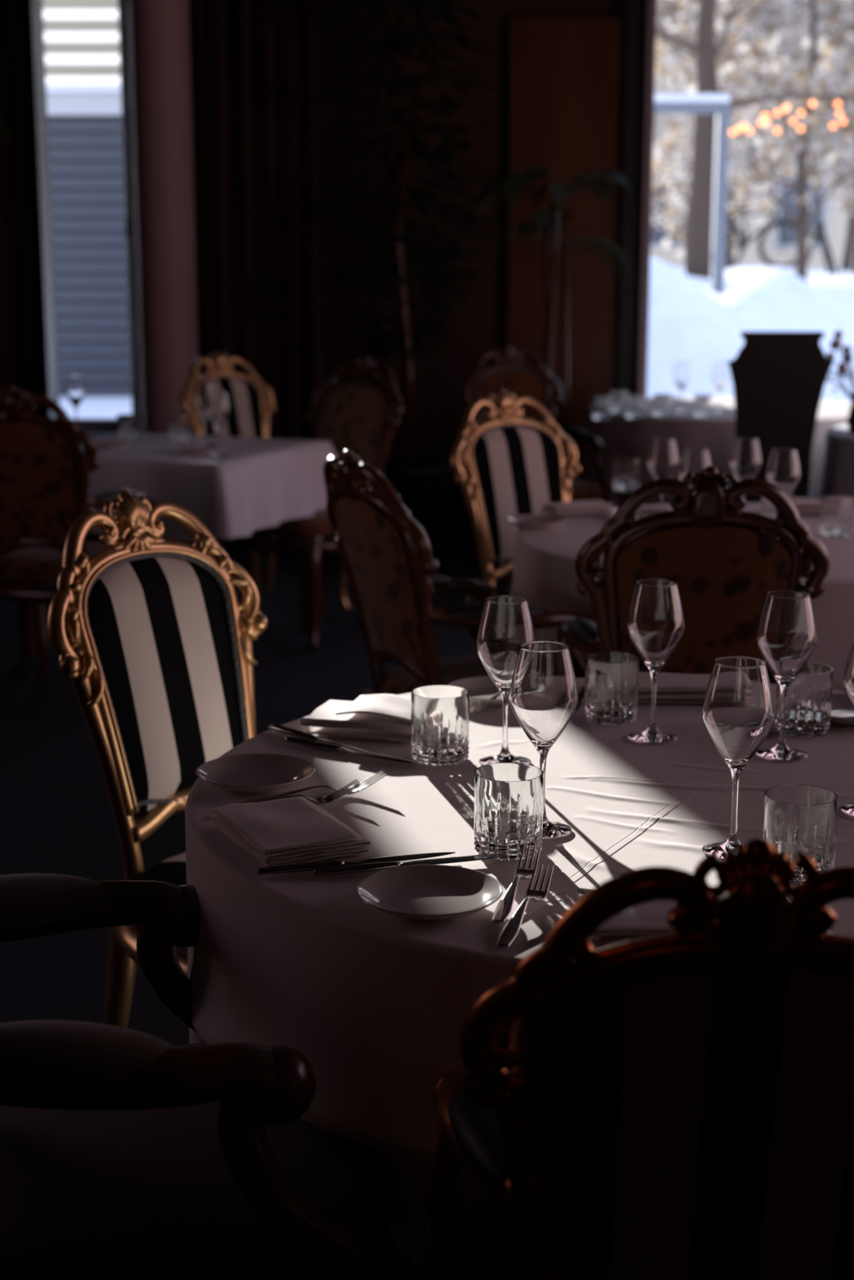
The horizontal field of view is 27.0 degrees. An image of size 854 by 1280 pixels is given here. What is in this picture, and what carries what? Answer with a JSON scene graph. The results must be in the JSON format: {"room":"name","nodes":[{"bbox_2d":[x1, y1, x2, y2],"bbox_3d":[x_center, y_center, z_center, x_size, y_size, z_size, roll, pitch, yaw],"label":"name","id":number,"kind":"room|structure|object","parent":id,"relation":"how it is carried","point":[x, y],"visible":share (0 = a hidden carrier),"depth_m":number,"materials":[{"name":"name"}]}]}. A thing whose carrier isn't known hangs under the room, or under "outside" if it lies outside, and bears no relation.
{"room":"restaurant dining room","nodes":[
{"label":"restaurant dining room","id":0,"kind":"room"},
{"bbox_2d":[0,533,505,1045],"bbox_3d":[0.200,0.689,3.878,7.400,0.100,12.400,0,12,0],"label":"floor","id":1,"kind":"structure","parent":0,"point":[56,815],"depth_m":5.23,"materials":[{"name":"blue carpet"}]},
{"bbox_2d":[0,385,155,676],"bbox_3d":[-1.194,-0.321,5.846,0.566,1.068,0.658,3,12,14],"label":"armchair","id":2,"kind":"object","parent":1,"relation":"on","point":[44,470],"visible":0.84,"depth_m":5.57,"materials":[{"name":"brown wood"}]},
{"bbox_2d":[47,490,267,1028],"bbox_3d":[-0.252,0.316,2.850,0.658,1.068,0.536,9,15,37],"label":"chair","id":3,"kind":"object","parent":1,"relation":"on","point":[161,673],"visible":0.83,"depth_m":2.89,"materials":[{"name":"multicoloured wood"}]},
{"bbox_2d":[0,873,420,1279],"bbox_3d":[-0.379,0.507,1.914,0.658,1.084,0.583,-4,13,-18],"label":"armchair","id":4,"kind":"object","parent":1,"relation":"on","point":[126,1153],"visible":0.93,"depth_m":1.76,"materials":[{"name":"brown wood"}]},
{"bbox_2d":[180,351,352,613],"bbox_3d":[-0.690,-0.649,7.391,0.536,1.068,0.658,-9,15,-37],"label":"chair","id":5,"kind":"object","parent":1,"relation":"on","point":[248,416],"visible":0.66,"depth_m":7.51,"materials":[{"name":"brown wood"}]},
{"bbox_2d":[221,356,403,650],"bbox_3d":[-0.435,-0.553,6.941,0.566,1.068,0.658,9,15,37],"label":"chair","id":6,"kind":"object","parent":1,"relation":"on","point":[355,414],"visible":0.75,"depth_m":6.98,"materials":[{"name":"brown wood"}]},
{"bbox_2d":[296,0,511,556],"bbox_3d":[-0.101,-1.865,8.637,1.066,2.918,1.035,0,12,0],"label":"potted ficus","id":7,"kind":"object","parent":1,"relation":"on","point":[423,485],"visible":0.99,"depth_m":8.57,"materials":[{"name":"green plant"}]},
{"bbox_2d":[382,457,453,556],"bbox_3d":[-0.120,-0.661,8.907,0.520,0.450,0.520,0,12,0],"label":"pot","id":8,"kind":"object","parent":7,"relation":"on","point":[423,485],"depth_m":8.72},
{"bbox_2d":[323,449,595,694],"bbox_3d":[0.100,0.048,4.206,0.658,1.027,0.566,-6,13,-27],"label":"armchair","id":9,"kind":"object","parent":1,"relation":"on","point":[389,566],"visible":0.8,"depth_m":4.00,"materials":[{"name":"brown wood"}]},
{"bbox_2d":[450,388,581,655],"bbox_3d":[0.395,-0.171,5.140,0.536,1.068,0.658,-8,14,-33],"label":"chair","id":10,"kind":"object","parent":1,"relation":"on","point":[513,468],"visible":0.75,"depth_m":5.24,"materials":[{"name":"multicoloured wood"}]},
{"bbox_2d":[462,345,617,592],"bbox_3d":[0.470,-0.747,7.849,0.566,1.068,0.658,-4,13,-20],"label":"armchair","id":11,"kind":"object","parent":1,"relation":"on","point":[507,375],"visible":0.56,"depth_m":7.99,"materials":[{"name":"brown wood"}]},
{"bbox_2d":[476,164,631,480],"bbox_3d":[0.628,-1.339,8.663,0.778,1.876,0.802,0,12,0],"label":"potted palm","id":12,"kind":"object","parent":1,"relation":"on","point":[513,184],"visible":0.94,"depth_m":8.56,"materials":[{"name":"green plant"}]},
{"bbox_2d":[413,837,853,1279],"bbox_3d":[0.243,0.592,1.680,0.516,1.014,0.526,0,12,-1],"label":"armchair","id":13,"kind":"object","parent":1,"relation":"on","point":[679,1104],"visible":1,"depth_m":1.42,"materials":[{"name":"brown wood"}]},
{"bbox_2d":[556,465,830,684],"bbox_3d":[0.533,0.135,3.703,0.566,1.068,0.658,0,12,2],"label":"armchair","id":14,"kind":"object","parent":1,"relation":"on","point":[724,568],"visible":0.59,"depth_m":3.36,"materials":[{"name":"brown wood"}]},
{"bbox_2d":[724,331,833,502],"bbox_3d":[1.375,-0.679,7.265,0.480,1.167,0.605,0,12,0],"label":"chair","id":15,"kind":"object","parent":1,"relation":"on","point":[779,379],"visible":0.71,"depth_m":6.94,"materials":[{"name":"wood"}]},
{"bbox_3d":[-0.975,-0.350,6.734,0.890,0.744,0.890,5,13,20],"label":"square table","id":16,"kind":"object","parent":1,"relation":"on","visible":0},
{"bbox_2d":[79,433,337,538],"bbox_3d":[-0.973,-0.595,6.683,1.084,0.256,1.084,5,13,20],"label":"tablecloth","id":17,"kind":"object","parent":16,"relation":"on","point":[262,482],"visible":0.68,"depth_m":6.30,"materials":[{"name":"white fabric"}]},
{"bbox_2d":[64,374,85,431],"bbox_3d":[-1.428,-0.960,7.228,0.083,0.230,0.083,11,16,41],"label":"wine glass","id":18,"kind":"object","parent":17,"relation":"on","point":[75,390],"visible":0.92,"depth_m":7.19,"materials":[{"name":"clear glass"}]},
{"bbox_2d":[64,374,85,406],"bbox_3d":[-1.428,-1.011,7.217,0.083,0.126,0.083,0,12,0],"label":"bowl","id":19,"kind":"object","parent":18,"relation":"on","point":[75,390],"depth_m":7.19,"materials":[{"name":"clear glass"}]},
{"bbox_2d":[116,413,137,439],"bbox_3d":[-1.169,-0.831,6.942,0.081,0.096,0.081,-1,12,-6],"label":"tumbler","id":20,"kind":"object","parent":17,"relation":"on","point":[126,424],"visible":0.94,"depth_m":6.91,"materials":[{"name":"clear glass"}]},
{"bbox_2d":[168,413,190,440],"bbox_3d":[-0.967,-0.831,6.942,0.081,0.096,0.081,-1,12,-6],"label":"tumbler","id":21,"kind":"object","parent":17,"relation":"on","point":[179,424],"visible":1,"depth_m":6.91,"materials":[{"name":"clear glass"}]},
{"bbox_2d":[193,382,215,444],"bbox_3d":[-0.842,-0.857,6.744,0.083,0.230,0.083,11,16,41],"label":"wine glass","id":22,"kind":"object","parent":17,"relation":"on","point":[202,390],"visible":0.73,"depth_m":6.70,"materials":[{"name":"clear glass"}]},
{"bbox_2d":[193,382,213,417],"bbox_3d":[-0.842,-0.908,6.734,0.083,0.126,0.083,0,12,0],"label":"bowl","id":23,"kind":"object","parent":22,"relation":"on","point":[202,390],"depth_m":6.70,"materials":[{"name":"clear glass"}]},
{"bbox_2d":[206,391,230,457],"bbox_3d":[-0.741,-0.767,6.322,0.083,0.230,0.083,-11,16,-41],"label":"wine glass","id":24,"kind":"object","parent":17,"relation":"on","point":[218,409],"visible":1,"depth_m":6.29,"materials":[{"name":"clear glass"}]},
{"bbox_2d":[206,391,230,427],"bbox_3d":[-0.741,-0.819,6.311,0.083,0.126,0.083,0,12,0],"label":"bowl","id":25,"kind":"object","parent":24,"relation":"on","point":[218,409],"depth_m":6.28,"materials":[{"name":"clear glass"}]},
{"bbox_3d":[0.330,0.562,2.431,1.238,0.739,1.238,0,12,0],"label":"round table","id":26,"kind":"object","parent":1,"relation":"on","visible":0},
{"bbox_2d":[184,678,853,1263],"bbox_3d":[0.338,0.500,2.428,1.348,0.632,1.328,0,12,0],"label":"tablecloth","id":27,"kind":"object","parent":26,"relation":"on","point":[377,1003],"visible":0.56,"depth_m":2.05,"materials":[{"name":"white fabric"}]},
{"bbox_2d":[195,753,315,793],"bbox_3d":[-0.227,0.182,2.359,0.157,0.022,0.157,-8,15,-35],"label":"bread plate","id":28,"kind":"object","parent":27,"relation":"on","point":[251,773],"visible":1,"depth_m":2.38,"materials":[{"name":"ceramic"}]},
{"bbox_2d":[210,796,371,866],"bbox_3d":[-0.166,0.228,2.133,0.137,0.023,0.184,-6,13,-26],"label":"napkin","id":29,"kind":"object","parent":27,"relation":"on","point":[289,830],"visible":1,"depth_m":2.10,"materials":[{"name":"white fabric"}]},
{"bbox_2d":[238,770,386,803],"bbox_3d":[-0.147,0.192,2.298,0.196,0.024,0.024,-5,13,-21],"label":"fork","id":30,"kind":"object","parent":27,"relation":"on","point":[360,788],"visible":0.88,"depth_m":2.30,"materials":[{"name":"metal"}]},
{"bbox_2d":[268,724,377,756],"bbox_3d":[-0.149,0.145,2.552,0.018,0.009,0.234,-12,17,-43],"label":"knife","id":31,"kind":"object","parent":27,"relation":"on","point":[287,731],"visible":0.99,"depth_m":2.58,"materials":[{"name":"metal"}]},
{"bbox_2d":[283,736,420,764],"bbox_3d":[-0.107,0.156,2.501,0.234,0.009,0.018,8,14,33],"label":"knife","id":32,"kind":"object","parent":27,"relation":"on","point":[310,743],"visible":1,"depth_m":2.51,"materials":[{"name":"metal"}]},
{"bbox_2d":[299,693,410,742],"bbox_3d":[-0.081,0.111,2.626,0.186,0.042,0.116,3,12,16],"label":"napkin","id":33,"kind":"object","parent":27,"relation":"on","point":[379,716],"visible":0.68,"depth_m":2.59,"materials":[{"name":"white fabric"}]},
{"bbox_2d":[256,852,455,875],"bbox_3d":[-0.079,0.254,2.038,0.234,0.009,0.018,-4,13,-17],"label":"knife","id":34,"kind":"object","parent":27,"relation":"on","point":[308,866],"visible":0.98,"depth_m":2.02,"materials":[{"name":"metal"}]},
{"bbox_2d":[313,853,502,875],"bbox_3d":[-0.015,0.255,2.033,0.234,0.009,0.018,-3,12,-16],"label":"knife","id":35,"kind":"object","parent":27,"relation":"on","point":[370,867],"visible":0.92,"depth_m":2.02,"materials":[{"name":"metal"}]},
{"bbox_2d":[356,864,502,920],"bbox_3d":[0.003,0.277,1.911,0.157,0.022,0.157,-4,13,-16],"label":"bread plate","id":36,"kind":"object","parent":27,"relation":"on","point":[421,892],"visible":1,"depth_m":1.93,"materials":[{"name":"ceramic"}]},
{"bbox_2d":[410,684,469,765],"bbox_3d":[0.018,0.119,2.474,0.081,0.096,0.081,-1,12,-6],"label":"tumbler","id":37,"kind":"object","parent":27,"relation":"on","point":[440,713],"visible":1,"depth_m":2.44,"materials":[{"name":"clear glass"}]},
{"bbox_2d":[448,675,511,706],"bbox_3d":[0.110,0.086,2.813,0.157,0.022,0.157,-5,13,-24],"label":"bread plate","id":38,"kind":"object","parent":27,"relation":"on","point":[480,689],"visible":0.44,"depth_m":2.85,"materials":[{"name":"ceramic"}]},
{"bbox_2d":[475,595,535,765],"bbox_3d":[0.108,0.057,2.442,0.083,0.230,0.083,-4,13,-17],"label":"wine glass","id":39,"kind":"object","parent":27,"relation":"on","point":[505,624],"visible":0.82,"depth_m":2.40,"materials":[{"name":"clear glass"}]},
{"bbox_2d":[475,595,535,690],"bbox_3d":[0.108,0.006,2.431,0.083,0.126,0.083,0,12,0],"label":"bowl","id":40,"kind":"object","parent":39,"relation":"on","point":[505,624],"depth_m":2.40,"materials":[{"name":"clear glass"}]},
{"bbox_2d":[473,762,543,860],"bbox_3d":[0.096,0.201,2.087,0.081,0.096,0.081,-5,13,-22],"label":"tumbler","id":41,"kind":"object","parent":27,"relation":"on","point":[508,797],"visible":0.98,"depth_m":2.06,"materials":[{"name":"clear glass"}]},
{"bbox_2d":[492,843,541,924],"bbox_3d":[0.098,0.266,1.953,0.024,0.024,0.196,3,12,14],"label":"fork","id":42,"kind":"object","parent":27,"relation":"on","point":[503,910],"visible":0.94,"depth_m":1.93,"materials":[{"name":"metal"}]},
{"bbox_2d":[496,862,553,948],"bbox_3d":[0.104,0.280,1.885,0.024,0.024,0.196,3,12,16],"label":"fork","id":43,"kind":"object","parent":27,"relation":"on","point":[509,932],"visible":1,"depth_m":1.87,"materials":[{"name":"metal"}]},
{"bbox_2d":[509,640,577,839],"bbox_3d":[0.140,0.120,2.147,0.083,0.230,0.083,-6,13,-27],"label":"wine glass","id":44,"kind":"object","parent":27,"relation":"on","point":[544,691],"visible":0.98,"depth_m":2.11,"materials":[{"name":"clear glass"}]},
{"bbox_2d":[509,640,577,749],"bbox_3d":[0.140,0.069,2.136,0.083,0.126,0.083,-10,16,-39],"label":"bowl","id":45,"kind":"object","parent":44,"relation":"on","point":[544,691],"depth_m":2.11,"materials":[{"name":"clear glass"}]},
{"bbox_2d":[584,651,639,724],"bbox_3d":[0.280,0.073,2.690,0.081,0.096,0.081,-10,16,-39],"label":"tumbler","id":46,"kind":"object","parent":27,"relation":"on","point":[611,677],"visible":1,"depth_m":2.66,"materials":[{"name":"clear glass"}]},
{"bbox_2d":[576,887,728,950],"bbox_3d":[0.255,0.287,1.835,0.192,0.029,0.131,0,12,0],"label":"plate","id":47,"kind":"object","parent":27,"relation":"on","point":[649,918],"visible":0.24,"depth_m":1.79,"materials":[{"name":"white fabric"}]},
{"bbox_2d":[626,578,684,743],"bbox_3d":[0.329,0.030,2.568,0.083,0.230,0.083,11,16,41],"label":"wine glass","id":48,"kind":"object","parent":27,"relation":"on","point":[655,625],"visible":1,"depth_m":2.53,"materials":[{"name":"clear glass"}]},
{"bbox_2d":[626,578,684,669],"bbox_3d":[0.329,-0.021,2.558,0.083,0.126,0.083,2,12,10],"label":"bowl","id":49,"kind":"object","parent":48,"relation":"on","point":[655,625],"depth_m":2.53,"materials":[{"name":"clear glass"}]},
{"bbox_2d":[638,672,711,702],"bbox_3d":[0.415,0.075,2.834,0.202,0.029,0.114,0,12,1],"label":"napkin","id":50,"kind":"object","parent":27,"relation":"on","point":[670,687],"visible":0.44,"depth_m":2.79,"materials":[{"name":"white fabric"}]},
{"bbox_2d":[702,655,774,860],"bbox_3d":[0.360,0.137,2.067,0.083,0.230,0.083,-11,16,-42],"label":"wine glass","id":51,"kind":"object","parent":27,"relation":"on","point":[738,711],"visible":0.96,"depth_m":2.03,"materials":[{"name":"clear glass"}]},
{"bbox_2d":[702,655,774,768],"bbox_3d":[0.360,0.086,2.056,0.083,0.126,0.083,-7,14,-30],"label":"bowl","id":52,"kind":"object","parent":51,"relation":"on","point":[738,711],"depth_m":2.03,"materials":[{"name":"clear glass"}]},
{"bbox_2d":[755,590,817,761],"bbox_3d":[0.499,0.049,2.480,0.083,0.230,0.083,11,16,41],"label":"wine glass","id":53,"kind":"object","parent":27,"relation":"on","point":[786,637],"visible":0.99,"depth_m":2.44,"materials":[{"name":"clear glass"}]},
{"bbox_2d":[755,590,817,684],"bbox_3d":[0.499,-0.002,2.469,0.083,0.126,0.083,4,13,19],"label":"bowl","id":54,"kind":"object","parent":53,"relation":"on","point":[786,637],"depth_m":2.44,"materials":[{"name":"clear glass"}]},
{"bbox_2d":[762,784,837,885],"bbox_3d":[0.418,0.220,1.998,0.081,0.096,0.081,3,12,15],"label":"tumbler","id":55,"kind":"object","parent":27,"relation":"on","point":[797,818],"visible":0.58,"depth_m":1.97,"materials":[{"name":"clear glass"}]},
{"bbox_2d":[774,662,833,737],"bbox_3d":[0.555,0.088,2.618,0.081,0.096,0.081,8,14,32],"label":"tumbler","id":56,"kind":"object","parent":27,"relation":"on","point":[809,695],"visible":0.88,"depth_m":2.59,"materials":[{"name":"clear glass"}]},
{"bbox_2d":[830,693,853,725],"bbox_3d":[0.642,0.110,2.699,0.157,0.022,0.157,5,13,24],"label":"bread plate","id":57,"kind":"object","parent":27,"relation":"on","point":[842,707],"visible":0.47,"depth_m":2.73,"materials":[{"name":"ceramic"}]},
{"bbox_2d":[840,638,853,816],"bbox_3d":[0.559,0.104,2.222,0.083,0.230,0.083,3,12,12],"label":"wine glass","id":58,"kind":"object","parent":27,"relation":"on","point":[847,808],"visible":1,"depth_m":2.20,"materials":[{"name":"clear glass"}]},
{"bbox_2d":[842,638,853,710],"bbox_3d":[0.559,0.052,2.211,0.083,0.126,0.083,-4,13,-20],"label":"bowl","id":59,"kind":"object","parent":58,"relation":"on","point":[848,675],"depth_m":2.20,"materials":[{"name":"clear glass"}]},
{"bbox_3d":[0.870,0.103,4.592,1.238,0.739,1.238,0,12,0],"label":"round table","id":60,"kind":"object","parent":1,"relation":"on","visible":0},
{"bbox_2d":[511,502,853,692],"bbox_3d":[0.871,0.043,4.585,1.341,0.630,1.335,0,12,0],"label":"tablecloth","id":61,"kind":"object","parent":60,"relation":"on","point":[544,574],"visible":0.15,"depth_m":4.23,"materials":[{"name":"white fabric"}]},
{"bbox_2d":[506,514,566,528],"bbox_3d":[0.287,-0.308,4.663,0.157,0.022,0.157,-5,13,-24],"label":"bread plate","id":62,"kind":"object","parent":61,"relation":"on","point":[527,521],"visible":1,"depth_m":4.69,"materials":[{"name":"ceramic"}]},
{"bbox_2d":[540,500,613,516],"bbox_3d":[0.414,-0.362,4.894,0.172,0.029,0.120,-4,13,-18],"label":"napkin","id":63,"kind":"object","parent":61,"relation":"on","point":[580,508],"visible":0.99,"depth_m":4.86,"materials":[{"name":"white fabric"}]},
{"bbox_2d":[646,437,678,512],"bbox_3d":[0.615,-0.413,4.653,0.083,0.230,0.083,4,13,17],"label":"wine glass","id":64,"kind":"object","parent":61,"relation":"on","point":[662,461],"visible":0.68,"depth_m":4.61,"materials":[{"name":"clear glass"}]},
{"bbox_2d":[646,437,678,479],"bbox_3d":[0.615,-0.464,4.642,0.083,0.126,0.083,0,12,0],"label":"bowl","id":65,"kind":"object","parent":64,"relation":"on","point":[662,461],"depth_m":4.61,"materials":[{"name":"clear glass"}]},
{"bbox_2d":[678,448,711,495],"bbox_3d":[0.660,-0.356,4.384,0.083,0.230,0.083,1,12,4],"label":"wine glass","id":66,"kind":"object","parent":61,"relation":"on","point":[693,460],"visible":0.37,"depth_m":4.34,"materials":[{"name":"clear glass"}]},
{"bbox_2d":[728,437,761,511],"bbox_3d":[0.831,-0.413,4.653,0.083,0.230,0.083,-2,12,-8],"label":"wine glass","id":67,"kind":"object","parent":61,"relation":"on","point":[744,461],"visible":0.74,"depth_m":4.61,"materials":[{"name":"clear glass"}]},
{"bbox_2d":[728,437,761,481],"bbox_3d":[0.831,-0.464,4.642,0.083,0.126,0.083,11,17,43],"label":"bowl","id":68,"kind":"object","parent":67,"relation":"on","point":[744,461],"depth_m":4.61,"materials":[{"name":"clear glass"}]},
{"bbox_2d":[765,448,799,538],"bbox_3d":[0.876,-0.356,4.384,0.083,0.230,0.083,9,15,38],"label":"wine glass","id":69,"kind":"object","parent":61,"relation":"on","point":[783,470],"visible":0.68,"depth_m":4.34,"materials":[{"name":"clear glass"}]},
{"bbox_2d":[765,448,799,496],"bbox_3d":[0.876,-0.407,4.373,0.083,0.126,0.083,5,13,21],"label":"bowl","id":70,"kind":"object","parent":69,"relation":"on","point":[783,470],"depth_m":4.34,"materials":[{"name":"clear glass"}]},
{"bbox_2d":[819,496,853,537],"bbox_3d":[1.037,-0.311,4.498,0.081,0.096,0.081,-1,12,-6],"label":"tumbler","id":71,"kind":"object","parent":61,"relation":"on","point":[837,513],"visible":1,"depth_m":4.47,"materials":[{"name":"clear glass"}]},
{"bbox_3d":[1.500,-0.745,8.583,1.388,0.739,1.388,0,12,0],"label":"round table","id":72,"kind":"object","parent":1,"relation":"on","visible":0},
{"bbox_2d":[583,396,851,506],"bbox_3d":[1.495,-0.760,8.577,1.518,0.720,1.515,0,12,0],"label":"tablecloth","id":73,"kind":"object","parent":72,"relation":"on","point":[621,436],"visible":0.3,"depth_m":8.03,"materials":[{"name":"white fabric"}]},
{"bbox_2d":[672,361,690,412],"bbox_3d":[1.176,-1.170,8.215,0.083,0.230,0.083,-4,13,-17],"label":"wine glass","id":74,"kind":"object","parent":73,"relation":"on","point":[682,372],"visible":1,"depth_m":8.18,"materials":[{"name":"clear glass"}]},
{"bbox_2d":[672,361,690,389],"bbox_3d":[1.176,-1.221,8.204,0.083,0.126,0.083,0,12,0],"label":"bowl","id":75,"kind":"object","parent":74,"relation":"on","point":[682,372],"depth_m":8.17,"materials":[{"name":"clear glass"}]},
{"bbox_2d":[711,361,728,412],"bbox_3d":[1.353,-1.170,8.215,0.083,0.230,0.083,6,13,27],"label":"wine glass","id":76,"kind":"object","parent":73,"relation":"on","point":[720,372],"visible":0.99,"depth_m":8.18,"materials":[{"name":"clear glass"}]},
{"bbox_2d":[711,361,728,389],"bbox_3d":[1.353,-1.221,8.204,0.083,0.126,0.083,0,12,0],"label":"bowl","id":77,"kind":"object","parent":76,"relation":"on","point":[720,372],"depth_m":8.17,"materials":[{"name":"clear glass"}]},
{"bbox_3d":[2.300,-0.475,7.311,1.268,0.739,1.268,0,12,0],"label":"round table","id":78,"kind":"object","parent":1,"relation":"on","visible":0},
{"bbox_2d":[820,423,853,497],"bbox_3d":[2.293,-0.493,7.321,1.393,0.720,1.391,0,12,0],"label":"tablecloth","id":79,"kind":"object","parent":78,"relation":"on","point":[837,474],"visible":0.42,"depth_m":7.15,"materials":[{"name":"white fabric"}]},
{"bbox_2d":[825,329,853,434],"bbox_3d":[1.745,-1.037,7.145,0.507,0.415,0.587,3,12,14],"label":"flower vase","id":80,"kind":"object","parent":79,"relation":"on","point":[835,344],"visible":0.56,"depth_m":7.14,"materials":[{"name":"green plant"}]},
{"bbox_2d":[0,0,625,511],"bbox_3d":[0.200,-2.118,9.385,7.280,3.100,0.240,0,12,0],"label":"wall","id":81,"kind":"structure","parent":0,"point":[439,407],"depth_m":9.24,"materials":[{"name":"paint"}]},
{"bbox_2d":[8,0,44,415],"bbox_3d":[-2.055,-2.086,9.238,0.104,3.100,0.060,0,12,0],"label":"trim","id":82,"kind":"structure","parent":81,"relation":"attached to","point":[18,8],"depth_m":9.17,"materials":[{"name":"wood"}]},
{"bbox_2d":[26,0,142,438],"bbox_3d":[-1.751,-2.230,9.361,0.516,2.630,0.500,0,12,0],"label":"window","id":83,"kind":"structure","parent":81,"relation":"in","point":[33,6],"depth_m":9.21,"materials":[{"name":"grey metal"}]},
{"bbox_2d":[128,0,199,543],"bbox_3d":[-1.330,-2.047,9.052,0.340,3.100,0.340,0,12,0],"label":"column","id":84,"kind":"structure","parent":81,"relation":"attached to","point":[160,59],"depth_m":8.90,"materials":[{"name":"paint"}]},
{"bbox_2d":[197,0,321,439],"bbox_3d":[-0.847,-2.020,9.143,0.594,2.950,0.126,0,12,0],"label":"curtain","id":85,"kind":"object","parent":81,"relation":"hanging from","point":[258,59],"visible":0.65,"depth_m":9.09,"materials":[{"name":"fabric"}]},
{"bbox_2d":[87,511,474,533],"bbox_3d":[0.200,-0.633,9.568,6.700,0.120,0.020,0,12,0],"label":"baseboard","id":86,"kind":"structure","parent":81,"relation":"attached to","point":[456,522],"depth_m":9.56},
{"bbox_2d":[506,17,626,475],"bbox_3d":[0.750,-1.861,9.286,0.660,2.640,0.060,0,12,0],"label":"door","id":87,"kind":"structure","parent":81,"relation":"in","point":[566,85],"depth_m":9.15,"materials":[{"name":"orange wood"}]},
{"bbox_2d":[617,0,646,395],"bbox_3d":[1.055,-2.082,9.219,0.100,3.100,0.100,0,12,0],"label":"trim","id":88,"kind":"structure","parent":81,"relation":"attached to","point":[635,11],"depth_m":9.12,"materials":[{"name":"wood"}]},
{"bbox_2d":[637,0,654,398],"bbox_3d":[1.122,-2.078,9.199,0.035,3.100,0.140,0,12,0],"label":"window frame","id":89,"kind":"structure","parent":81,"relation":"attached to","point":[650,3],"depth_m":9.09,"materials":[{"name":"paint"}]},
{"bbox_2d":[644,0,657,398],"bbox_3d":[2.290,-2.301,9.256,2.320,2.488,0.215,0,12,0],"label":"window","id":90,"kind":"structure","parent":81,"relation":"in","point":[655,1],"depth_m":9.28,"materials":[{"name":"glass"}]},
{"bbox_2d":[613,456,639,491],"bbox_3d":[0.608,-0.506,5.413,0.081,0.096,0.081,-1,12,-6],"label":"tumbler","id":91,"kind":"object","parent":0,"point":[626,470],"visible":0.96,"depth_m":5.38,"materials":[{"name":"clear glass"}]},
{"label":"outside","id":92,"kind":"structure","parent":0,"visible":0},
{"bbox_2d":[59,256,853,417],"bbox_3d":[7.000,-5.640,29.216,30.000,1.438,40.000,0,12,0],"label":"snow ground","id":93,"kind":"structure","parent":92,"point":[700,326],"depth_m":13.67,"materials":[{"name":"snow"}]},
{"bbox_2d":[42,0,131,395],"bbox_3d":[-2.600,-3.275,13.964,2.340,3.300,0.800,0,12,0],"label":"neighbouring building","id":94,"kind":"structure","parent":93,"relation":"on","point":[85,132],"depth_m":13.66,"materials":[{"name":"blue"}]},
{"bbox_2d":[653,0,696,151],"bbox_3d":[2.490,-8.526,25.511,4.779,6.669,5.010,0,12,0],"label":"tree","id":95,"kind":"object","parent":93,"relation":"on","point":[661,73],"visible":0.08,"depth_m":24.69,"materials":[{"name":"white plant"}]},
{"bbox_2d":[653,93,730,295],"bbox_3d":[1.777,-3.327,16.673,2.005,3.435,0.160,0,12,0],"label":"pergola","id":96,"kind":"object","parent":93,"relation":"on","point":[719,104],"visible":0.43,"depth_m":16.37,"materials":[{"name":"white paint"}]},
{"bbox_2d":[650,0,821,257],"bbox_3d":[4.280,-10.894,33.392,5.874,8.027,7.564,0,12,0],"label":"tree","id":97,"kind":"object","parent":93,"relation":"on","point":[674,203],"visible":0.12,"depth_m":31.75,"materials":[{"name":"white plant"}]},
{"bbox_2d":[650,17,853,268],"bbox_3d":[14.500,-13.371,45.208,20.600,10.220,6.600,0,12,0],"label":"building","id":98,"kind":"structure","parent":93,"relation":"on","point":[836,221],"depth_m":42.84,"materials":[{"name":"white"}]},
{"bbox_2d":[654,0,849,267],"bbox_3d":[6.044,-12.099,36.687,8.085,8.851,6.997,11,16,42],"label":"tree","id":99,"kind":"object","parent":93,"relation":"on","point":[675,229],"visible":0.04,"depth_m":36.90,"materials":[{"name":"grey plant"}]},
{"bbox_2d":[652,0,853,237],"bbox_3d":[5.109,-9.950,30.023,5.739,7.555,6.077,-3,12,-13],"label":"tree","id":100,"kind":"object","parent":93,"relation":"on","point":[684,144],"visible":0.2,"depth_m":29.30,"materials":[{"name":"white plant"}]},
{"bbox_2d":[656,0,853,279],"bbox_3d":[3.148,-6.775,18.536,5.684,6.120,4.674,-10,16,-40],"label":"tree","id":101,"kind":"object","parent":93,"relation":"on","point":[698,229],"visible":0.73,"depth_m":19.23,"materials":[{"name":"brown plant"}]},
{"bbox_2d":[729,100,845,135],"bbox_3d":[3.491,-5.075,17.325,1.212,0.352,0.347,0,12,0],"label":"string lights","id":102,"kind":"object","parent":101,"relation":"hanging from","point":[812,103],"visible":0.94,"depth_m":17.33,"materials":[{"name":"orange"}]},
{"bbox_2d":[663,2,853,271],"bbox_3d":[8.187,-10.314,31.601,6.442,7.564,5.844,-9,15,-36],"label":"tree","id":103,"kind":"object","parent":93,"relation":"on","point":[846,262],"visible":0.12,"depth_m":32.09,"materials":[{"name":"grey plant"}]},
{"bbox_2d":[724,200,796,269],"bbox_3d":[4.983,-6.220,27.303,1.732,1.058,0.505,0,12,0],"label":"bicycle","id":104,"kind":"object","parent":93,"relation":"on","point":[733,226],"visible":0.58,"depth_m":27.29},
{"bbox_2d":[684,0,853,280],"bbox_3d":[4.670,-6.971,20.784,3.255,5.692,4.764,3,12,15],"label":"tree","id":105,"kind":"object","parent":93,"relation":"on","point":[749,77],"visible":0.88,"depth_m":20.15,"materials":[{"name":"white plant"}]},
{"bbox_2d":[695,0,853,273],"bbox_3d":[5.493,-7.769,23.195,4.243,6.054,4.961,0,12,0],"label":"tree","id":106,"kind":"object","parent":93,"relation":"on","point":[800,34],"visible":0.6,"depth_m":22.82,"materials":[{"name":"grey plant"}]},
{"bbox_2d":[793,222,838,275],"bbox_3d":[5.135,-5.134,23.445,0.529,0.714,0.500,0,12,0],"label":"trestle","id":107,"kind":"object","parent":93,"relation":"on","point":[818,227],"visible":0.68,"depth_m":23.31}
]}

